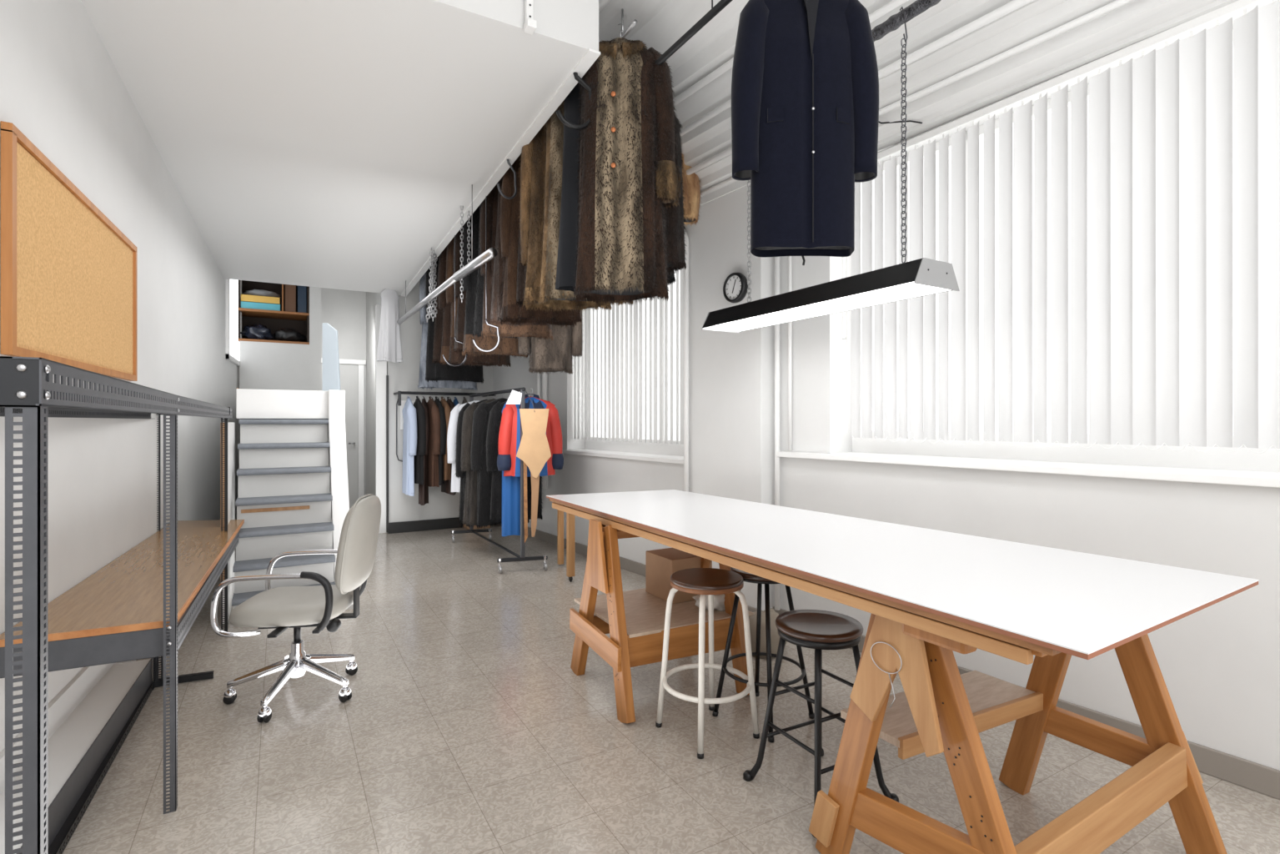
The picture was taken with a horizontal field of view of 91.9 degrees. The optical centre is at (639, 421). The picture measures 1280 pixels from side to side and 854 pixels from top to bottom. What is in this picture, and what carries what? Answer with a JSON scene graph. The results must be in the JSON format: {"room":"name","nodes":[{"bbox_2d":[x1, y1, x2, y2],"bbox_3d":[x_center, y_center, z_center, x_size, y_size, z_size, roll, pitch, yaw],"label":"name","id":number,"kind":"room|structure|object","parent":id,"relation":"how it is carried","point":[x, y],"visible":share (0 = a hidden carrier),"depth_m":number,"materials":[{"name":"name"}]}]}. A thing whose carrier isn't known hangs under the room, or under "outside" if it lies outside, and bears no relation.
{"room":"design studio","nodes":[
{"label":"design studio","id":0,"kind":"room"},
{"bbox_2d":[0,0,240,752],"bbox_3d":[-2.909,-0.525,3.456,0.150,3.750,11.928,0,0,-27],"label":"wall","id":1,"kind":"structure","parent":0,"point":[61,87],"depth_m":3.11,"materials":[{"name":"paint"}]},
{"bbox_2d":[0,662,117,794],"bbox_3d":[-2.115,1.220,2.078,0.018,0.260,2.325,0,0,-27],"label":"baseboard","id":2,"kind":"structure","parent":1,"relation":"attached to","point":[67,700],"depth_m":2.51,"materials":[{"name":"paint"}]},
{"bbox_2d":[0,120,137,381],"bbox_3d":[-2.431,-0.603,2.716,0.028,0.765,1.524,0,0,-27],"label":"cork board","id":3,"kind":"object","parent":1,"relation":"attached to","point":[69,274],"visible":0.99,"depth_m":2.42,"materials":[{"name":"orange wood"}]},
{"bbox_2d":[0,658,150,853],"bbox_3d":[-1.968,1.278,1.955,0.194,0.145,2.571,0,0,-28],"label":"trim","id":4,"kind":"structure","parent":1,"relation":"attached to","point":[70,742],"depth_m":2.41,"materials":[{"name":"paint"}]},
{"bbox_2d":[225,278,241,366],"bbox_3d":[-4.681,-1.360,7.139,0.030,1.380,1.154,0,0,-27],"label":"window","id":5,"kind":"structure","parent":1,"relation":"in","point":[232,285],"depth_m":7.06,"materials":[{"name":"white paint"}]},
{"bbox_2d":[80,0,598,295],"bbox_3d":[-2.429,-1.925,4.765,2.244,0.851,4.960,0,0,-30],"label":"ceiling","id":6,"kind":"structure","parent":0,"point":[336,144],"depth_m":3.58,"materials":[{"name":"white paint"}]},
{"bbox_2d":[376,289,402,362],"bbox_3d":[-2.896,-1.148,7.147,0.155,0.928,0.308,0,0,40],"label":"bag","id":7,"kind":"object","parent":6,"relation":"hanging from","point":[389,348],"visible":0.91,"depth_m":7.10,"materials":[{"name":"white fabric"}]},
{"bbox_2d":[396,184,497,324],"bbox_3d":[-1.906,-1.437,5.688,0.086,0.640,3.452,0,0,-31],"label":"light fixture","id":8,"kind":"object","parent":6,"relation":"hanging from","point":[491,253],"visible":1,"depth_m":4.84,"materials":[{"name":"silver metal"}]},
{"bbox_2d":[471,195,499,351],"bbox_3d":[-1.186,-1.137,4.771,0.213,1.210,0.016,0,0,-30],"label":"hook","id":9,"kind":"object","parent":6,"relation":"hanging from","point":[486,321],"visible":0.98,"depth_m":4.77,"materials":[{"name":"silver metal"}]},
{"bbox_2d":[523,0,536,35],"bbox_3d":[-0.528,-2.112,2.969,0.045,0.475,0.062,0,0,-30],"label":"wall bracket","id":10,"kind":"object","parent":6,"relation":"attached to","point":[529,26],"visible":1,"depth_m":2.96,"materials":[{"name":"white metal"}]},
{"bbox_2d":[321,287,366,497],"bbox_3d":[-5.083,-0.500,8.930,2.200,3.700,0.150,0,0,-30],"label":"wall","id":11,"kind":"structure","parent":0,"point":[344,310],"depth_m":9.26,"materials":[{"name":"grey paint"}]},
{"bbox_2d":[321,357,366,508],"bbox_3d":[-4.448,0.215,9.150,0.720,2.270,0.110,0,0,-30],"label":"door","id":12,"kind":"structure","parent":11,"relation":"in","point":[352,371],"depth_m":9.27,"materials":[{"name":"grey paint"}]},
{"bbox_2d":[366,279,493,522],"bbox_3d":[-2.971,-0.500,8.829,1.490,3.700,2.350,0,0,-30],"label":"wall partition","id":13,"kind":"structure","parent":0,"point":[403,376],"depth_m":7.61,"materials":[{"name":"grey paint"}]},
{"bbox_2d":[375,304,386,532],"bbox_3d":[-3.589,-0.025,8.279,0.128,2.750,1.880,0,0,-30],"label":"trim","id":14,"kind":"structure","parent":13,"relation":"attached to","point":[380,367],"depth_m":7.46,"materials":[{"name":"white paint"}]},
{"bbox_2d":[386,375,388,532],"bbox_3d":[-3.033,0.390,7.431,0.025,1.880,0.035,0,0,-30],"label":"trim","id":15,"kind":"structure","parent":13,"relation":"attached to","point":[387,376],"depth_m":7.41,"materials":[{"name":"black metal"}]},
{"bbox_2d":[387,517,463,533],"bbox_3d":[-2.461,1.285,7.830,1.375,0.130,0.160,0,0,-30],"label":"baseboard","id":16,"kind":"structure","parent":13,"relation":"attached to","point":[446,523],"depth_m":7.62,"materials":[{"name":"black rubber"}]},
{"bbox_2d":[393,391,495,405],"bbox_3d":[-2.422,-0.265,7.652,1.145,0.170,0.497,0,0,-30],"label":"rail","id":17,"kind":"object","parent":13,"relation":"attached to","point":[399,393],"visible":0.83,"depth_m":7.34,"materials":[{"name":"grey metal"}]},
{"bbox_2d":[401,396,416,496],"bbox_3d":[-2.695,0.242,7.225,0.119,1.208,0.586,0,0,-27],"label":"shirt","id":18,"kind":"object","parent":17,"relation":"hanging from","point":[409,415],"visible":1,"depth_m":7.01,"materials":[{"name":"blue fabric"}]},
{"bbox_2d":[413,390,426,484],"bbox_3d":[-2.607,0.182,7.276,0.124,1.088,0.552,0,0,-30],"label":"jacket","id":19,"kind":"object","parent":17,"relation":"hanging from","point":[420,410],"visible":0.66,"depth_m":7.07,"materials":[{"name":"black fabric"}]},
{"bbox_2d":[418,391,429,505],"bbox_3d":[-2.547,0.302,7.309,0.119,1.328,0.522,0,0,-17],"label":"coat","id":20,"kind":"object","parent":17,"relation":"hanging from","point":[423,489],"visible":0.54,"depth_m":7.12,"materials":[{"name":"brown fabric"}]},
{"bbox_2d":[426,390,440,486],"bbox_3d":[-2.478,0.202,7.352,0.132,1.128,0.531,0,0,-30],"label":"coat","id":21,"kind":"object","parent":17,"relation":"hanging from","point":[434,449],"visible":0.71,"depth_m":7.17,"materials":[{"name":"brown fabric"}]},
{"bbox_2d":[434,391,446,485],"bbox_3d":[-2.421,0.192,7.385,0.126,1.108,0.536,0,0,-30],"label":"coat","id":22,"kind":"object","parent":17,"relation":"hanging from","point":[442,414],"visible":0.5,"depth_m":7.18,"materials":[{"name":"black fabric"}]},
{"bbox_2d":[440,391,451,480],"bbox_3d":[-2.359,0.167,7.422,0.134,1.058,0.531,0,0,-30],"label":"jacket","id":23,"kind":"object","parent":17,"relation":"hanging from","point":[447,475],"visible":0.34,"depth_m":7.23,"materials":[{"name":"fabric"}]},
{"bbox_2d":[401,48,600,296],"bbox_3d":[-1.528,-1.693,5.272,0.065,0.408,4.953,0,0,-32],"label":"trim","id":24,"kind":"structure","parent":13,"relation":"attached to","point":[590,56],"depth_m":4.03,"materials":[{"name":"white paint"}]},
{"bbox_2d":[59,523,1279,853],"bbox_3d":[-1.202,1.390,4.449,4.800,0.080,11.900,0,0,-30],"label":"floor","id":25,"kind":"structure","parent":0,"point":[467,725],"depth_m":2.54,"materials":[{"name":"tile"}]},
{"bbox_2d":[0,356,244,853],"bbox_3d":[-2.087,0.630,2.582,0.572,1.440,4.193,0,0,-30],"label":"shelving unit","id":26,"kind":"object","parent":25,"relation":"on","point":[144,603],"visible":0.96,"depth_m":2.06,"materials":[{"name":"grey metal"}]},
{"bbox_2d":[0,519,242,639],"bbox_3d":[-2.448,0.706,3.249,0.471,0.020,2.657,0,0,-27],"label":"countertop","id":27,"kind":"structure","parent":26,"relation":"on","point":[128,589],"depth_m":2.64,"materials":[{"name":"brown wood"}]},
{"bbox_2d":[222,422,235,623],"bbox_3d":[-2.945,0.680,4.427,0.039,1.340,0.785,0,0,-30],"label":"panel","id":28,"kind":"object","parent":25,"relation":"on","point":[231,426],"visible":0.46,"depth_m":4.37,"materials":[{"name":"white paint"}]},
{"bbox_2d":[231,388,353,609],"bbox_3d":[-3.484,0.547,6.167,0.765,1.605,4.535,0,0,-30],"label":"staircase","id":29,"kind":"structure","parent":25,"relation":"on","point":[292,473],"depth_m":4.71,"materials":[{"name":"white paint"}]},
{"bbox_2d":[236,280,321,390],"bbox_3d":[-4.595,-1.160,7.898,0.905,1.820,0.565,0,0,-30],"label":"cupboard","id":30,"kind":"object","parent":29,"relation":"on","point":[263,363],"visible":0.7,"depth_m":7.78,"materials":[{"name":"white"}]},
{"bbox_2d":[240,323,276,340],"bbox_3d":[-4.776,-1.112,7.755,0.375,0.220,0.362,0,0,6],"label":"plastic bag","id":31,"kind":"object","parent":30,"relation":"on","point":[259,331],"visible":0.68,"depth_m":7.66,"materials":[{"name":"grey plastic"}]},
{"bbox_2d":[240,301,280,311],"bbox_3d":[-4.759,-1.413,7.771,0.415,0.084,0.380,0,0,-30],"label":"storage box","id":32,"kind":"object","parent":30,"relation":"on","point":[243,304],"visible":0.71,"depth_m":7.61,"materials":[{"name":"teal"}]},
{"bbox_2d":[240,294,279,304],"bbox_3d":[-4.761,-1.500,7.770,0.410,0.080,0.380,0,0,-30],"label":"storage box","id":33,"kind":"object","parent":32,"relation":"on","point":[245,298],"visible":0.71,"depth_m":7.60,"materials":[{"name":"yellow"}]},
{"bbox_2d":[237,307,309,321],"bbox_3d":[-4.651,-1.355,7.874,0.765,0.030,0.510,0,0,-30],"label":"shelf","id":34,"kind":"object","parent":30,"relation":"attached to","point":[247,313],"depth_m":7.86,"materials":[{"name":"brown wood"}]},
{"bbox_2d":[237,338,309,344],"bbox_3d":[-4.651,-0.985,7.874,0.765,0.030,0.510,0,0,-30],"label":"shelf","id":35,"kind":"object","parent":30,"relation":"attached to","point":[248,341],"depth_m":7.61,"materials":[{"name":"brown wood"}]},
{"bbox_2d":[272,327,306,341],"bbox_3d":[-4.489,-1.100,7.914,0.355,0.197,0.344,0,0,18],"label":"plastic bag","id":36,"kind":"object","parent":30,"relation":"on","point":[284,334],"visible":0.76,"depth_m":7.82,"materials":[{"name":"black plastic"}]},
{"bbox_2d":[284,284,296,311],"bbox_3d":[-4.484,-1.571,7.931,0.120,0.399,0.380,0,0,-30],"label":"case","id":37,"kind":"object","parent":30,"relation":"on","point":[289,290],"visible":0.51,"depth_m":7.77,"materials":[{"name":"brown"}]},
{"bbox_2d":[296,285,306,312],"bbox_3d":[-4.377,-1.645,8.005,0.100,0.549,0.360,0,0,-30],"label":"storage bin","id":38,"kind":"object","parent":30,"relation":"on","point":[301,290],"visible":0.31,"depth_m":7.85,"materials":[{"name":"blue"}]},
{"bbox_2d":[322,322,341,391],"bbox_3d":[-2.734,-0.560,5.484,0.170,0.620,0.020,0,0,10],"label":"board","id":39,"kind":"object","parent":29,"relation":"on","point":[331,374],"visible":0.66,"depth_m":5.47,"materials":[{"name":"grey"}]},
{"bbox_2d":[210,493,381,722],"bbox_3d":[-1.660,0.861,3.055,0.687,0.977,0.602,0,0,-8],"label":"office chair","id":40,"kind":"object","parent":25,"relation":"on","point":[280,609],"visible":1,"depth_m":2.95,"materials":[{"name":"grey plastic"}]},
{"bbox_2d":[451,386,547,573],"bbox_3d":[-1.465,0.524,6.233,0.454,1.650,1.794,0,0,-30],"label":"rack","id":41,"kind":"object","parent":25,"relation":"on","point":[522,557],"visible":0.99,"depth_m":5.54,"materials":[{"name":"grey metal"}]},
{"bbox_2d":[446,396,480,491],"bbox_3d":[-1.774,0.232,6.745,0.651,1.068,0.188,0,0,-30],"label":"lab coat","id":42,"kind":"object","parent":41,"relation":"hanging from","point":[452,429],"visible":0.3,"depth_m":6.56,"materials":[{"name":"white fabric"}]},
{"bbox_2d":[454,396,487,523],"bbox_3d":[-1.618,0.388,6.516,0.691,1.380,0.246,0,0,-30],"label":"coat","id":43,"kind":"object","parent":41,"relation":"hanging from","point":[459,473],"visible":0.13,"depth_m":6.32,"materials":[{"name":"black fabric"}]},
{"bbox_2d":[459,394,496,527],"bbox_3d":[-1.491,0.378,6.299,0.712,1.360,0.263,0,0,-30],"label":"coat","id":44,"kind":"object","parent":41,"relation":"hanging from","point":[469,512],"visible":0.3,"depth_m":6.10,"materials":[{"name":"black fabric"}]},
{"bbox_2d":[469,393,529,527],"bbox_3d":[-1.359,0.367,6.111,0.682,1.337,0.247,0,0,-30],"label":"coat","id":45,"kind":"object","parent":41,"relation":"hanging from","point":[480,417],"visible":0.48,"depth_m":5.93,"materials":[{"name":"black fabric"}]},
{"bbox_2d":[501,401,520,536],"bbox_3d":[-1.191,0.382,5.784,0.210,1.368,0.142,0,0,-30],"label":"coat","id":46,"kind":"object","parent":41,"relation":"hanging from","point":[510,484],"visible":0.38,"depth_m":5.73,"materials":[{"name":"blue fabric"}]},
{"bbox_2d":[485,391,542,523],"bbox_3d":[-1.181,0.337,5.965,0.657,1.279,0.226,0,0,-30],"label":"coat","id":47,"kind":"object","parent":41,"relation":"hanging from","point":[495,414],"visible":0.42,"depth_m":5.82,"materials":[{"name":"black fabric"}]},
{"bbox_2d":[496,388,563,476],"bbox_3d":[-1.009,0.102,5.709,0.609,0.808,0.165,0,0,-18],"label":"quilted jacket","id":48,"kind":"object","parent":41,"relation":"hanging from","point":[508,462],"visible":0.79,"depth_m":5.62,"materials":[{"name":"red fabric"}]},
{"bbox_2d":[516,390,551,478],"bbox_3d":[-0.946,0.114,5.520,0.310,0.792,0.066,0,0,-4],"label":"card pattern","id":49,"kind":"object","parent":41,"relation":"hanging from","point":[534,449],"visible":1,"depth_m":5.49,"materials":[{"name":"cardboard"}]},
{"bbox_2d":[523,461,527,542],"bbox_3d":[-1.020,0.700,5.517,0.040,0.780,0.006,0,0,-6],"label":"card pattern","id":50,"kind":"object","parent":49,"relation":"hanging from","point":[525,502],"visible":1,"depth_m":5.51,"materials":[{"name":"brown cardboard"}]},
{"bbox_2d":[530,471,539,537],"bbox_3d":[-0.934,0.670,5.520,0.095,0.720,0.006,0,0,-6],"label":"card pattern","id":51,"kind":"object","parent":49,"relation":"hanging from","point":[534,482],"visible":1,"depth_m":5.51,"materials":[{"name":"brown cardboard"}]},
{"bbox_2d":[557,509,574,582],"bbox_3d":[-0.664,1.030,5.481,0.068,0.639,0.682,0,0,-16],"label":"wooden stand","id":52,"kind":"object","parent":25,"relation":"on","point":[569,518],"visible":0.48,"depth_m":5.18,"materials":[{"name":"brown wood"}]},
{"bbox_2d":[569,518,753,722],"bbox_3d":[0.100,0.927,3.245,0.802,0.875,0.832,0,0,-30],"label":"sawhorse","id":53,"kind":"object","parent":25,"relation":"on","point":[634,619],"visible":0.8,"depth_m":3.03,"materials":[{"name":"brown wood"}]},
{"bbox_2d":[574,587,753,637],"bbox_3d":[0.102,0.998,3.323,0.720,0.015,0.700,0,0,-30],"label":"shelf","id":54,"kind":"object","parent":53,"relation":"attached to","point":[645,612],"depth_m":3.16,"materials":[{"name":"brown wood"}]},
{"bbox_2d":[645,547,712,603],"bbox_3d":[0.219,0.870,3.529,0.270,0.239,0.280,0,0,-30],"label":"cardboard box","id":55,"kind":"object","parent":53,"relation":"on","point":[660,564],"visible":0.5,"depth_m":3.43,"materials":[{"name":"brown cardboard"}]},
{"bbox_2d":[655,567,759,758],"bbox_3d":[0.290,1.013,2.692,0.388,0.677,0.388,0,0,-32],"label":"stool","id":56,"kind":"object","parent":25,"relation":"on","point":[702,581],"visible":0.98,"depth_m":2.64,"materials":[{"name":"white metal"}]},
{"bbox_2d":[712,567,814,742],"bbox_3d":[0.564,1.011,2.828,0.372,0.682,0.372,0,0,-42],"label":"stool","id":57,"kind":"object","parent":25,"relation":"on","point":[748,577],"visible":0.68,"depth_m":2.81,"materials":[{"name":"black metal"}]},
{"bbox_2d":[748,607,787,657],"bbox_3d":[0.734,1.225,3.613,0.304,0.250,0.250,0,0,-30],"label":"bundle","id":58,"kind":"object","parent":25,"relation":"on","point":[775,638],"visible":0.31,"depth_m":3.51,"materials":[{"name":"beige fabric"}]},
{"bbox_2d":[742,609,898,837],"bbox_3d":[0.651,1.042,2.260,0.399,0.617,0.398,0,0,-28],"label":"stool","id":59,"kind":"object","parent":25,"relation":"on","point":[818,629],"visible":0.83,"depth_m":2.21,"materials":[{"name":"black metal"}]},
{"bbox_2d":[808,613,1227,853],"bbox_3d":[1.140,0.935,1.906,1.048,0.859,0.752,0,0,-30],"label":"sawhorse","id":60,"kind":"object","parent":25,"relation":"on","point":[939,709],"visible":0.83,"depth_m":1.80,"materials":[{"name":"brown wood"}]},
{"bbox_2d":[546,489,1259,664],"bbox_3d":[0.586,0.485,2.731,1.048,0.071,2.930,0,0,-30],"label":"work table","id":61,"kind":"object","parent":60,"relation":"on","point":[1016,601],"visible":1,"depth_m":1.85,"materials":[{"name":"white laminate"}]},
{"bbox_2d":[840,670,1034,747],"bbox_3d":[1.045,0.978,2.130,0.721,0.025,0.240,0,0,-28],"label":"shelf","id":62,"kind":"object","parent":60,"relation":"attached to","point":[991,700],"depth_m":2.10,"materials":[{"name":"brown wood"}]},
{"bbox_2d":[684,184,774,610],"bbox_3d":[0.626,-0.130,4.467,0.130,2.960,0.800,0,0,-35],"label":"wall column","id":63,"kind":"structure","parent":0,"point":[731,375],"depth_m":4.37,"materials":[{"name":"paint"}]},
{"bbox_2d":[683,231,688,491],"bbox_3d":[0.184,-0.140,4.928,0.040,2.780,0.623,0,0,-35],"label":"pipe","id":64,"kind":"object","parent":63,"relation":"attached to","point":[686,248],"visible":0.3,"depth_m":4.67,"materials":[{"name":"white metal"}]},
{"bbox_2d":[722,272,747,303],"bbox_3d":[0.656,-0.920,4.268,0.050,0.210,0.210,0,0,-35],"label":"wall clock","id":65,"kind":"object","parent":63,"relation":"attached to","point":[735,286],"visible":1,"depth_m":4.25,"materials":[{"name":"black metal"}]},
{"bbox_2d":[493,0,1279,770],"bbox_3d":[0.268,-0.525,5.365,0.320,3.750,12.000,0,0,-35],"label":"wall","id":66,"kind":"structure","parent":0,"point":[1219,663],"depth_m":2.79,"materials":[{"name":"paint"}]},
{"bbox_2d":[537,371,547,488],"bbox_3d":[-1.011,-0.300,6.813,0.059,2.700,0.499,0,0,-35],"label":"pipe","id":67,"kind":"object","parent":66,"relation":"attached to","point":[544,377],"visible":0.18,"depth_m":6.86,"materials":[{"name":"white metal"}]},
{"bbox_2d":[562,296,683,464],"bbox_3d":[-0.113,-0.570,5.831,0.345,1.820,2.200,0,0,-35],"label":"window","id":68,"kind":"structure","parent":66,"relation":"in","point":[658,453],"depth_m":6.00,"materials":[{"name":"white paint"}]},
{"bbox_2d":[572,267,683,446],"bbox_3d":[-0.150,-0.646,5.780,0.058,1.712,2.000,0,0,-35],"label":"vertical blind","id":69,"kind":"object","parent":68,"relation":"attached to","point":[635,304],"visible":0.73,"depth_m":5.66,"materials":[{"name":"white paint"}]},
{"bbox_2d":[774,256,779,610],"bbox_3d":[0.911,-0.165,4.106,0.034,2.830,0.036,0,0,-30],"label":"pipe","id":70,"kind":"object","parent":66,"relation":"attached to","point":[776,258],"visible":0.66,"depth_m":4.09,"materials":[{"name":"white metal"}]},
{"bbox_2d":[788,256,792,450],"bbox_3d":[0.977,-0.695,4.030,0.023,1.770,0.024,0,0,-30],"label":"pipe","id":71,"kind":"object","parent":66,"relation":"attached to","point":[790,258],"visible":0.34,"depth_m":4.02,"materials":[{"name":"white metal"}]},
{"bbox_2d":[498,523,1279,799],"bbox_3d":[0.878,1.300,4.205,0.020,0.100,9.400,0,0,-35],"label":"baseboard","id":72,"kind":"structure","parent":66,"relation":"attached to","point":[1245,773],"depth_m":2.37,"materials":[{"name":"beige"}]},
{"bbox_2d":[777,29,1279,487],"bbox_3d":[2.072,-0.672,2.734,0.345,1.815,3.560,0,0,-35],"label":"window","id":73,"kind":"structure","parent":66,"relation":"in","point":[1190,464],"depth_m":2.91,"materials":[{"name":"white paint"}]},
{"bbox_2d":[851,0,1279,453],"bbox_3d":[2.030,-0.761,2.673,0.058,1.762,2.670,0,0,-35],"label":"vertical blind","id":74,"kind":"object","parent":73,"relation":"attached to","point":[1161,120],"visible":0.95,"depth_m":2.69,"materials":[{"name":"white fabric"}]},
{"bbox_2d":[598,0,1217,205],"bbox_3d":[-1.612,-2.025,4.039,4.920,0.850,12.200,0,0,-35],"label":"ceiling","id":75,"kind":"structure","parent":0,"point":[660,23],"depth_m":3.03,"materials":[{"name":"paint"}]},
{"bbox_2d":[619,8,637,37],"bbox_3d":[-1.156,-2.189,5.344,0.024,0.321,4.501,0,0,-30],"label":"rail","id":76,"kind":"object","parent":75,"relation":"hanging from","point":[624,34],"visible":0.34,"depth_m":3.49,"materials":[{"name":"silver metal"}]},
{"bbox_2d":[417,271,477,391],"bbox_3d":[-2.189,-1.210,7.114,0.718,1.726,0.276,0,0,-30],"label":"coat","id":77,"kind":"object","parent":76,"relation":"hanging from","point":[423,384],"visible":0.21,"depth_m":6.94,"materials":[{"name":"grey fabric"}]},
{"bbox_2d":[425,256,483,383],"bbox_3d":[-2.038,-1.250,6.859,0.697,1.668,0.278,0,0,-30],"label":"coat","id":78,"kind":"object","parent":76,"relation":"hanging from","point":[437,371],"visible":0.23,"depth_m":6.69,"materials":[{"name":"black fabric"}]},
{"bbox_2d":[431,255,482,366],"bbox_3d":[-1.893,-1.340,6.598,0.636,1.508,0.284,0,0,-30],"label":"coat","id":79,"kind":"object","parent":76,"relation":"hanging from","point":[438,332],"visible":0.11,"depth_m":6.43,"materials":[{"name":"black fabric"}]},
{"bbox_2d":[452,227,466,353],"bbox_3d":[-1.437,-1.373,5.829,0.673,1.506,0.304,0,0,-30],"label":"coat","id":80,"kind":"object","parent":76,"relation":"hanging from","point":[459,328],"visible":0.1,"depth_m":5.67,"materials":[{"name":"brown fur"}]},
{"bbox_2d":[436,245,502,366],"bbox_3d":[-1.734,-1.332,6.336,0.681,1.546,0.280,0,0,-30],"label":"coat","id":81,"kind":"object","parent":76,"relation":"hanging from","point":[442,266],"visible":0.17,"depth_m":6.16,"materials":[{"name":"black fabric"}]},
{"bbox_2d":[444,236,511,366],"bbox_3d":[-1.585,-1.321,6.075,0.658,1.584,0.289,0,0,-30],"label":"coat","id":82,"kind":"object","parent":76,"relation":"hanging from","point":[454,358],"visible":0.29,"depth_m":5.92,"materials":[{"name":"brown fur"}]},
{"bbox_2d":[459,206,529,357],"bbox_3d":[-1.287,-1.352,5.564,0.665,1.564,0.296,0,0,-30],"label":"coat","id":83,"kind":"object","parent":76,"relation":"hanging from","point":[506,346],"visible":0.35,"depth_m":5.42,"materials":[{"name":"brown fur"}]},
{"bbox_2d":[471,202,536,339],"bbox_3d":[-1.134,-1.423,5.306,0.599,1.447,0.269,0,0,-21],"label":"coat","id":84,"kind":"object","parent":76,"relation":"hanging from","point":[478,323],"visible":0.15,"depth_m":5.17,"materials":[{"name":"brown fur"}]},
{"bbox_2d":[478,182,553,340],"bbox_3d":[-1.011,-1.413,5.077,0.631,1.486,0.275,0,0,-21],"label":"coat","id":85,"kind":"object","parent":76,"relation":"hanging from","point":[539,331],"visible":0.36,"depth_m":4.96,"materials":[{"name":"brown fur"}]},
{"bbox_2d":[489,176,567,327],"bbox_3d":[-0.865,-1.452,4.847,0.607,1.427,0.270,0,0,-14],"label":"coat","id":86,"kind":"object","parent":76,"relation":"hanging from","point":[499,264],"visible":0.14,"depth_m":4.77,"materials":[{"name":"brown fur"}]},
{"bbox_2d":[498,153,582,328],"bbox_3d":[-0.743,-1.441,4.605,0.622,1.468,0.274,0,0,-9],"label":"coat","id":87,"kind":"object","parent":76,"relation":"hanging from","point":[509,212],"visible":0.41,"depth_m":4.50,"materials":[{"name":"brown fur"}]},
{"bbox_2d":[515,190,592,309],"bbox_3d":[-0.587,-1.491,4.381,0.594,1.387,0.274,0,0,-12],"label":"coat","id":88,"kind":"object","parent":76,"relation":"hanging from","point":[521,272],"visible":0.04,"depth_m":4.32,"materials":[{"name":"brown fur"}]},
{"bbox_2d":[517,124,612,312],"bbox_3d":[-0.497,-1.464,4.129,0.620,1.455,0.315,0,0,1],"label":"coat","id":89,"kind":"object","parent":76,"relation":"hanging from","point":[532,180],"visible":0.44,"depth_m":4.02,"materials":[{"name":"brown fur"}]},
{"bbox_2d":[555,82,581,291],"bbox_3d":[-0.216,-1.494,3.648,0.566,1.438,0.216,0,0,0],"label":"coat","id":90,"kind":"object","parent":76,"relation":"hanging from","point":[568,237],"visible":0.3,"depth_m":3.58,"materials":[{"name":"black fabric"}]},
{"bbox_2d":[537,100,633,309],"bbox_3d":[-0.336,-1.460,3.886,0.609,1.488,0.305,0,0,5],"label":"coat","id":91,"kind":"object","parent":76,"relation":"hanging from","point":[549,296],"visible":0.29,"depth_m":3.78,"materials":[{"name":"brown fur"}]},
{"bbox_2d":[573,23,681,305],"bbox_3d":[-0.068,-1.444,3.455,0.615,1.554,0.374,0,0,-2],"label":"coat","id":92,"kind":"object","parent":76,"relation":"hanging from","point":[628,177],"visible":0.98,"depth_m":3.34,"materials":[{"name":"brown fur"}]},
{"bbox_2d":[654,0,732,65],"bbox_3d":[0.477,-2.137,2.765,0.057,0.425,5.501,0,0,-31],"label":"rod","id":93,"kind":"object","parent":75,"relation":"hanging from","point":[715,10],"visible":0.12,"depth_m":3.08,"materials":[{"name":"black metal"}]},
{"bbox_2d":[664,113,687,276],"bbox_3d":[0.107,-1.426,3.644,0.341,1.092,0.279,0,0,-30],"label":"coat","id":94,"kind":"object","parent":93,"relation":"hanging from","point":[675,227],"visible":0.26,"depth_m":3.61,"materials":[{"name":"brown fur"}]},
{"bbox_2d":[598,0,1133,195],"bbox_3d":[0.251,-1.983,3.762,1.184,0.694,9.200,0,0,-35],"label":"trim","id":95,"kind":"structure","parent":75,"relation":"attached to","point":[1013,5],"depth_m":2.89,"materials":[{"name":"paint"}]},
{"bbox_2d":[871,0,941,41],"bbox_3d":[1.445,-1.935,1.912,0.064,0.630,2.850,0,0,-31],"label":"rod","id":96,"kind":"object","parent":75,"relation":"hanging from","point":[896,21],"visible":0.25,"depth_m":2.51,"materials":[{"name":"black metal"}]},
{"bbox_2d":[701,6,959,332],"bbox_3d":[0.848,-1.115,3.119,0.293,1.145,1.427,0,0,-30],"label":"light","id":97,"kind":"object","parent":96,"relation":"hanging from","point":[924,276],"depth_m":2.82,"materials":[{"name":"black metal"}]},
{"bbox_3d":[-0.030,-2.182,4.195,0.731,0.135,0.062,0,0,-30],"label":"rod","id":98,"kind":"object","parent":75,"relation":"attached to","visible":0},
{"bbox_2d":[681,152,702,225],"bbox_3d":[0.109,-1.760,4.271,0.771,0.711,0.329,0,0,-30],"label":"jacket","id":99,"kind":"object","parent":98,"relation":"hanging from","point":[691,186],"visible":0.06,"depth_m":4.34,"materials":[{"name":"brown fur"}]},
{"bbox_3d":[-0.794,-1.924,5.497,0.024,0.451,0.700,0,0,-30],"label":"rail","id":100,"kind":"object","parent":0,"visible":0},
{"bbox_2d":[517,309,583,374],"bbox_3d":[-0.794,-1.062,5.500,0.606,1.300,0.278,0,0,-18],"label":"coat","id":101,"kind":"object","parent":100,"relation":"hanging from","point":[555,355],"visible":0.32,"depth_m":5.41,"materials":[{"name":"brown fur"}]},
{"bbox_3d":[0.661,-1.857,2.502,0.367,0.265,0.209,0,0,-30],"label":"hanger","id":102,"kind":"object","parent":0,"visible":0},
{"bbox_2d":[731,0,878,257],"bbox_3d":[0.660,-1.230,2.498,0.596,1.101,0.180,0,0,-4],"label":"coat","id":103,"kind":"object","parent":102,"relation":"hanging from","point":[805,80],"visible":1,"depth_m":2.43,"materials":[{"name":"fabric"}]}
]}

